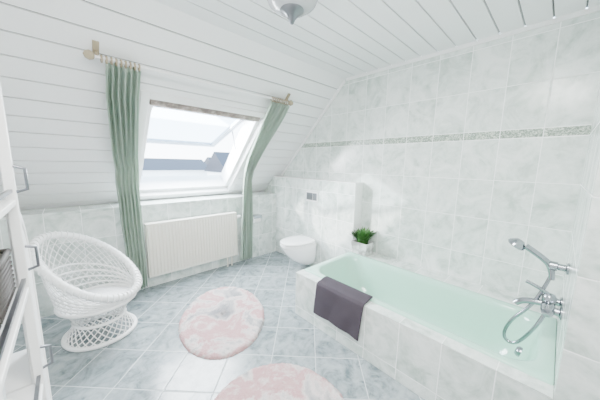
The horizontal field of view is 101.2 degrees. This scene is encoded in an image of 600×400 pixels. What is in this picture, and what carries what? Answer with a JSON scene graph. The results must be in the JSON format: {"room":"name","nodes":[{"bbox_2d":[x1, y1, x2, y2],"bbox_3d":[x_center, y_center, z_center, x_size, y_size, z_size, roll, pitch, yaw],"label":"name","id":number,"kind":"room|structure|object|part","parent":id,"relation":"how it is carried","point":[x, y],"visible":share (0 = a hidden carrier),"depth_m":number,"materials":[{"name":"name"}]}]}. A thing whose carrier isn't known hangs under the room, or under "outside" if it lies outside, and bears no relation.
{"room":"bathroom","nodes":[
{"label":"bathroom","id":0,"kind":"room"},
{"bbox_2d":[0,195,275,323],"bbox_3d":[-1.690,0.538,3.525,3.472,1.040,0.345,-7,12,-43],"label":"wall","id":1,"kind":"structure","parent":0,"point":[104,226],"depth_m":2.83,"materials":[{"name":"tile"}]},
{"bbox_2d":[0,192,275,219],"bbox_3d":[-1.713,0.007,3.482,3.472,0.026,0.449,-7,12,-43],"label":"trim","id":2,"kind":"structure","parent":1,"relation":"on","point":[30,213],"depth_m":2.93,"materials":[{"name":"white wood"}]},
{"bbox_2d":[144,212,240,277],"bbox_3d":[-1.414,0.649,3.471,1.288,0.847,0.135,-7,12,-43],"label":"radiator","id":3,"kind":"object","parent":1,"relation":"attached to","point":[172,245],"visible":1,"depth_m":3.31,"materials":[{"name":"white metal"}]},
{"bbox_2d":[145,212,235,224],"bbox_3d":[-1.432,0.242,3.377,1.180,0.012,0.100,-7,12,-43],"label":"grille","id":4,"kind":"object","parent":3,"relation":"attached to","point":[182,220],"depth_m":3.31,"materials":[{"name":"metal"}]},
{"bbox_3d":[-1.438,0.577,3.426,1.180,0.670,0.082,-7,12,-43],"label":"panel","id":5,"kind":"part","parent":3,"relation":"part of","materials":[{"name":"white metal"}]},
{"bbox_2d":[138,90,263,198],"bbox_3d":[-1.300,-0.558,3.192,1.440,1.146,1.146,-7,12,-43],"label":"window frame","id":6,"kind":"structure","parent":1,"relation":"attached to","point":[145,95],"depth_m":3.32,"materials":[{"name":"white paint"}]},
{"bbox_2d":[253,214,261,222],"bbox_3d":[-0.725,0.311,4.078,0.150,0.128,0.125,-7,12,-43],"label":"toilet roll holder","id":7,"kind":"object","parent":1,"relation":"attached to","point":[256,217],"visible":0.77,"depth_m":4.04,"materials":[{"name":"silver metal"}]},
{"bbox_2d":[0,0,344,209],"bbox_3d":[-1.360,-0.790,3.001,3.472,2.022,2.022,-7,12,-43],"label":"ceiling","id":8,"kind":"structure","parent":0,"point":[54,97],"depth_m":2.17,"materials":[{"name":"white wood"}]},
{"bbox_2d":[139,99,151,187],"bbox_3d":[-1.837,-0.639,2.838,0.050,1.197,1.197,-7,12,-43],"label":"frame","id":9,"kind":"object","parent":8,"relation":"attached to","point":[149,105],"visible":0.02,"depth_m":2.69,"materials":[{"name":"white paint"}]},
{"bbox_2d":[140,175,224,191],"bbox_3d":[-1.732,-0.260,3.694,1.300,0.200,0.200,-7,12,-43],"label":"frame","id":10,"kind":"object","parent":8,"relation":"attached to","point":[148,183],"visible":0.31,"depth_m":3.62,"materials":[{"name":"white paint"}]},
{"bbox_2d":[83,40,292,105],"bbox_3d":[-0.834,-1.175,2.452,2.010,0.146,0.099,-7,12,-43],"label":"curtain rod","id":11,"kind":"object","parent":8,"relation":"attached to","point":[90,55],"visible":0.99,"depth_m":1.99,"materials":[{"name":"white paint"}]},
{"bbox_3d":[-1.515,-1.130,1.827,0.040,0.076,0.076,-7,12,-43],"label":"bracket plate","id":12,"kind":"part","parent":11,"relation":"part of","materials":[{"name":"beige wood"}]},
{"bbox_2d":[105,63,147,289],"bbox_3d":[-1.662,-0.005,2.418,0.245,2.259,0.925,-5,11,-37],"label":"curtain","id":13,"kind":"object","parent":11,"relation":"hanging from","point":[122,85],"visible":0.89,"depth_m":2.49,"materials":[{"name":"green fabric"}]},
{"bbox_3d":[-0.825,-1.138,2.447,1.920,0.020,0.020,-7,12,-43],"label":"rod","id":14,"kind":"part","parent":11,"relation":"part of","materials":[{"name":"white paint"}]},
{"bbox_2d":[240,100,289,260],"bbox_3d":[-0.550,-0.139,3.450,0.287,2.264,0.912,-7,12,-43],"label":"curtain","id":15,"kind":"object","parent":11,"relation":"hanging from","point":[275,114],"visible":1,"depth_m":3.60,"materials":[{"name":"green fabric"}]},
{"bbox_2d":[149,92,265,146],"bbox_3d":[-1.400,-1.027,3.240,1.300,0.532,1.464,-7,12,-43],"label":"window","id":16,"kind":"structure","parent":8,"relation":"attached to","point":[155,96],"depth_m":2.74,"materials":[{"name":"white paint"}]},
{"bbox_2d":[147,138,210,146],"bbox_3d":[-1.879,-0.879,3.773,1.044,0.066,0.079,-7,12,-43],"label":"sash","id":17,"kind":"object","parent":16,"relation":"attached to","point":[149,140],"depth_m":3.75,"materials":[{"name":"white plastic"}]},
{"bbox_2d":[152,105,253,121],"bbox_3d":[-1.053,-1.003,2.871,1.200,0.028,0.028,-7,12,-43],"label":"bar","id":18,"kind":"object","parent":16,"relation":"attached to","point":[152,105],"depth_m":2.79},
{"bbox_2d":[149,99,259,121],"bbox_3d":[-1.000,-1.032,2.810,1.260,0.109,0.109,-7,12,-43],"label":"blind housing","id":19,"kind":"object","parent":16,"relation":"attached to","point":[151,102],"visible":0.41,"depth_m":2.69,"materials":[{"name":"beige metal"}]},
{"bbox_3d":[-1.069,-1.046,3.703,0.070,0.446,1.248,-7,12,-43],"label":"sash","id":20,"kind":"part","parent":16,"relation":"part of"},
{"bbox_2d":[221,118,260,186],"bbox_3d":[-0.926,-0.748,3.687,0.050,1.197,1.197,-7,12,-43],"label":"frame","id":21,"kind":"object","parent":8,"relation":"attached to","point":[248,128],"visible":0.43,"depth_m":3.64,"materials":[{"name":"white paint"}]},
{"bbox_2d":[13,251,424,399],"bbox_3d":[0.062,1.409,1.757,3.672,0.100,5.705,-7,12,-43],"label":"floor","id":22,"kind":"structure","parent":0,"point":[151,362],"depth_m":2.09,"materials":[{"name":"tile"}]},
{"bbox_2d":[0,83,53,399],"bbox_3d":[-1.128,0.470,0.781,0.435,2.000,0.985,-7,12,-43],"label":"cabinet","id":23,"kind":"object","parent":22,"relation":"on","point":[24,374],"visible":1,"depth_m":0.98,"materials":[{"name":"white paint"}]},
{"bbox_3d":[-0.679,0.512,0.551,0.030,2.000,0.030,-7,12,-43],"label":"post","id":24,"kind":"part","parent":23,"relation":"part of","materials":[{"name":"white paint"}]},
{"bbox_2d":[0,248,15,324],"bbox_3d":[-1.121,0.297,0.748,0.306,0.170,0.296,-7,12,-43],"label":"storage basket","id":25,"kind":"object","parent":23,"relation":"on","point":[7,289],"visible":1,"depth_m":0.85,"materials":[{"name":"wicker"}]},
{"bbox_3d":[-1.091,-0.083,0.964,0.037,0.111,0.012,-7,12,-43],"label":"handle","id":26,"kind":"part","parent":23,"relation":"part of","materials":[{"name":"metal"}]},
{"bbox_3d":[-1.256,0.677,1.170,0.022,1.370,0.300,-7,12,-43],"label":"door","id":27,"kind":"part","parent":23,"relation":"part of","materials":[{"name":"white paint"}]},
{"bbox_3d":[-1.097,0.234,1.010,0.037,0.111,0.012,-7,12,-43],"label":"handle","id":28,"kind":"part","parent":23,"relation":"part of","materials":[{"name":"metal"}]},
{"bbox_3d":[-1.248,0.676,1.178,0.012,1.238,0.210,-7,12,-43],"label":"door moulding","id":29,"kind":"part","parent":23,"relation":"part of","materials":[{"name":"white paint"}]},
{"bbox_3d":[-1.106,0.679,1.076,0.037,0.111,0.012,-7,12,-43],"label":"handle","id":30,"kind":"part","parent":23,"relation":"part of","materials":[{"name":"metal"}]},
{"bbox_2d":[29,231,141,351],"bbox_3d":[-1.889,0.763,2.250,0.749,0.965,0.746,7,11,37],"label":"wicker armchair","id":31,"kind":"object","parent":22,"relation":"on","point":[76,304],"visible":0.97,"depth_m":2.17,"materials":[{"name":"white wicker"}]},
{"bbox_3d":[-1.860,0.892,2.271,0.548,0.032,0.540,-7,12,-43],"label":"woven seat","id":32,"kind":"part","parent":31,"relation":"part of","materials":[{"name":"white wicker"}]},
{"bbox_2d":[178,287,264,359],"bbox_3d":[-0.802,1.200,2.593,0.923,0.036,1.148,-7,12,-43],"label":"bath rug","id":33,"kind":"object","parent":22,"relation":"on","point":[220,323],"visible":1,"depth_m":2.43,"materials":[{"name":"pink fabric"}]},
{"bbox_2d":[214,363,343,399],"bbox_3d":[-0.132,1.384,1.438,1.046,0.036,1.067,-7,12,-43],"label":"bath rug","id":34,"kind":"object","parent":22,"relation":"on","point":[282,381],"visible":1,"depth_m":1.75,"materials":[{"name":"pink fabric"}]},
{"bbox_2d":[295,251,556,399],"bbox_3d":[1.036,1.047,2.347,1.185,0.481,1.904,-7,12,-43],"label":"bathtub","id":35,"kind":"object","parent":22,"relation":"on","point":[438,335],"visible":0.88,"depth_m":1.95,"materials":[{"name":"tile"}]},
{"bbox_2d":[313,276,372,340],"bbox_3d":[0.372,0.962,2.246,0.172,0.348,0.538,-7,12,-43],"label":"bath towel","id":36,"kind":"object","parent":35,"relation":"on","point":[341,304],"visible":1,"depth_m":2.17,"materials":[{"name":"fabric"}]},
{"bbox_2d":[350,226,377,255],"bbox_3d":[0.818,0.520,3.126,0.342,0.358,0.349,-7,12,-43],"label":"potted plant","id":37,"kind":"object","parent":35,"relation":"on","point":[361,245],"visible":1,"depth_m":3.13,"materials":[{"name":"green plant"}]},
{"bbox_3d":[0.808,0.611,3.186,0.192,0.160,0.230,-7,12,-43],"label":"planter","id":38,"kind":"part","parent":37,"relation":"part of","materials":[{"name":"white ceramic"}]},
{"bbox_3d":[1.520,1.054,1.716,0.072,0.072,0.042,-7,12,-43],"label":"overflow knob","id":39,"kind":"part","parent":35,"relation":"part of","materials":[{"name":"silver metal"}]},
{"bbox_2d":[264,177,275,192],"bbox_3d":[-0.487,-0.289,4.560,0.169,0.297,0.386,-7,12,-43],"label":"wall","id":40,"kind":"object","parent":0,"point":[271,187],"depth_m":4.46,"materials":[{"name":"white tile"}]},
{"bbox_2d":[276,177,362,265],"bbox_3d":[0.198,0.356,3.906,0.170,1.358,1.649,-7,12,-43],"label":"wall","id":41,"kind":"structure","parent":0,"point":[329,221],"depth_m":3.65,"materials":[{"name":"tile"}]},
{"bbox_2d":[280,235,316,264],"bbox_3d":[-0.039,0.778,3.666,0.573,0.406,0.412,-7,12,-43],"label":"wall-hung toilet","id":42,"kind":"object","parent":41,"relation":"attached to","point":[301,249],"visible":1,"depth_m":3.53,"materials":[{"name":"white ceramic"}]},
{"bbox_3d":[-0.054,0.630,3.627,0.521,0.024,0.406,-7,12,-43],"label":"seat","id":43,"kind":"part","parent":42,"relation":"part of","materials":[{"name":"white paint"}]},
{"bbox_3d":[-0.050,0.596,3.625,0.533,0.035,0.412,-7,12,-43],"label":"lid","id":44,"kind":"part","parent":42,"relation":"part of","materials":[{"name":"white ceramic"}]},
{"bbox_2d":[306,190,317,202],"bbox_3d":[0.178,-0.054,3.735,0.020,0.160,0.250,-7,12,-43],"label":"flush plate","id":45,"kind":"object","parent":41,"relation":"attached to","point":[312,196],"visible":1,"depth_m":3.72,"materials":[{"name":"white plastic"}]},
{"bbox_2d":[154,0,599,78],"bbox_3d":[0.675,-1.331,0.749,3.472,0.150,3.872,-7,12,-43],"label":"ceiling","id":46,"kind":"structure","parent":0,"point":[345,39],"depth_m":2.02,"materials":[{"name":"wood"}]},
{"bbox_2d":[267,0,317,24],"bbox_3d":[-0.049,-1.241,1.528,0.330,0.282,0.330,-7,12,-43],"label":"ceiling lamp","id":47,"kind":"object","parent":46,"relation":"attached to","point":[292,10],"depth_m":1.51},
{"bbox_2d":[281,11,599,307],"bbox_3d":[1.382,-0.156,2.785,0.120,2.744,5.750,-7,12,-43],"label":"wall","id":48,"kind":"structure","parent":0,"point":[458,155],"depth_m":2.35,"materials":[{"name":"tile"}]},
{"bbox_2d":[281,80,345,175],"bbox_3d":[0.138,-1.034,3.907,0.014,1.354,1.354,-7,12,-43],"label":"trim","id":49,"kind":"structure","parent":48,"relation":"attached to","point":[344,81],"depth_m":3.76,"materials":[{"name":"white paint"}]},
{"bbox_2d":[273,176,362,183],"bbox_3d":[0.182,-0.325,3.834,0.174,0.010,1.738,-7,12,-43],"label":"trim","id":50,"kind":"structure","parent":48,"relation":"attached to","point":[273,176],"depth_m":3.68,"materials":[{"name":"white tile"}]},
{"bbox_2d":[346,5,599,80],"bbox_3d":[1.392,-1.484,2.506,0.014,0.035,2.252,-7,12,-43],"label":"trim","id":51,"kind":"structure","parent":48,"relation":"attached to","point":[596,8],"depth_m":2.18,"materials":[{"name":"white paint"}]},
{"bbox_2d":[553,83,599,399],"bbox_3d":[2.293,0.143,0.886,1.184,2.744,1.700,-7,12,-43],"label":"wall","id":52,"kind":"structure","parent":0,"point":[577,352],"depth_m":1.15,"materials":[{"name":"tile"}]},
{"bbox_2d":[502,276,562,343],"bbox_3d":[1.611,0.771,1.712,0.300,0.571,0.269,-7,12,-43],"label":"mixer tap","id":53,"kind":"object","parent":52,"relation":"attached to","point":[547,303],"visible":1,"depth_m":1.67,"materials":[{"name":"silver metal"}]},
{"bbox_3d":[1.599,0.712,1.717,0.042,0.093,0.174,-7,12,-43],"label":"spout","id":54,"kind":"part","parent":53,"relation":"part of","materials":[{"name":"silver metal"}]},
{"bbox_3d":[1.621,0.598,1.679,0.024,0.077,0.135,-7,12,-43],"label":"lever","id":55,"kind":"part","parent":53,"relation":"part of","materials":[{"name":"silver metal"}]},
{"bbox_2d":[508,238,569,280],"bbox_3d":[1.603,0.400,1.673,0.110,0.241,0.315,-7,12,-43],"label":"shower","id":56,"kind":"object","parent":52,"relation":"attached to","point":[552,266],"visible":1,"depth_m":1.64,"materials":[{"name":"silver metal"}]},
{"bbox_3d":[1.617,0.415,1.668,0.176,0.214,0.042,9,11,42],"label":"handle","id":57,"kind":"part","parent":56,"relation":"part of","materials":[{"name":"silver metal"}]},
{"label":"outside","id":58,"kind":"structure","parent":0,"visible":0},
{"bbox_3d":[-31.809,-4.098,55.676,150.000,0.200,115.400,-7,12,-43],"label":"ground","id":59,"kind":"structure","parent":58,"visible":0},
{"bbox_2d":[141,152,229,176],"bbox_3d":[-20.894,-4.676,39.478,64.600,6.100,22.300,-7,12,-43],"label":"houses","id":60,"kind":"structure","parent":59,"relation":"on","point":[213,165],"depth_m":38.83,"materials":[{"name":"stone"}]}
]}

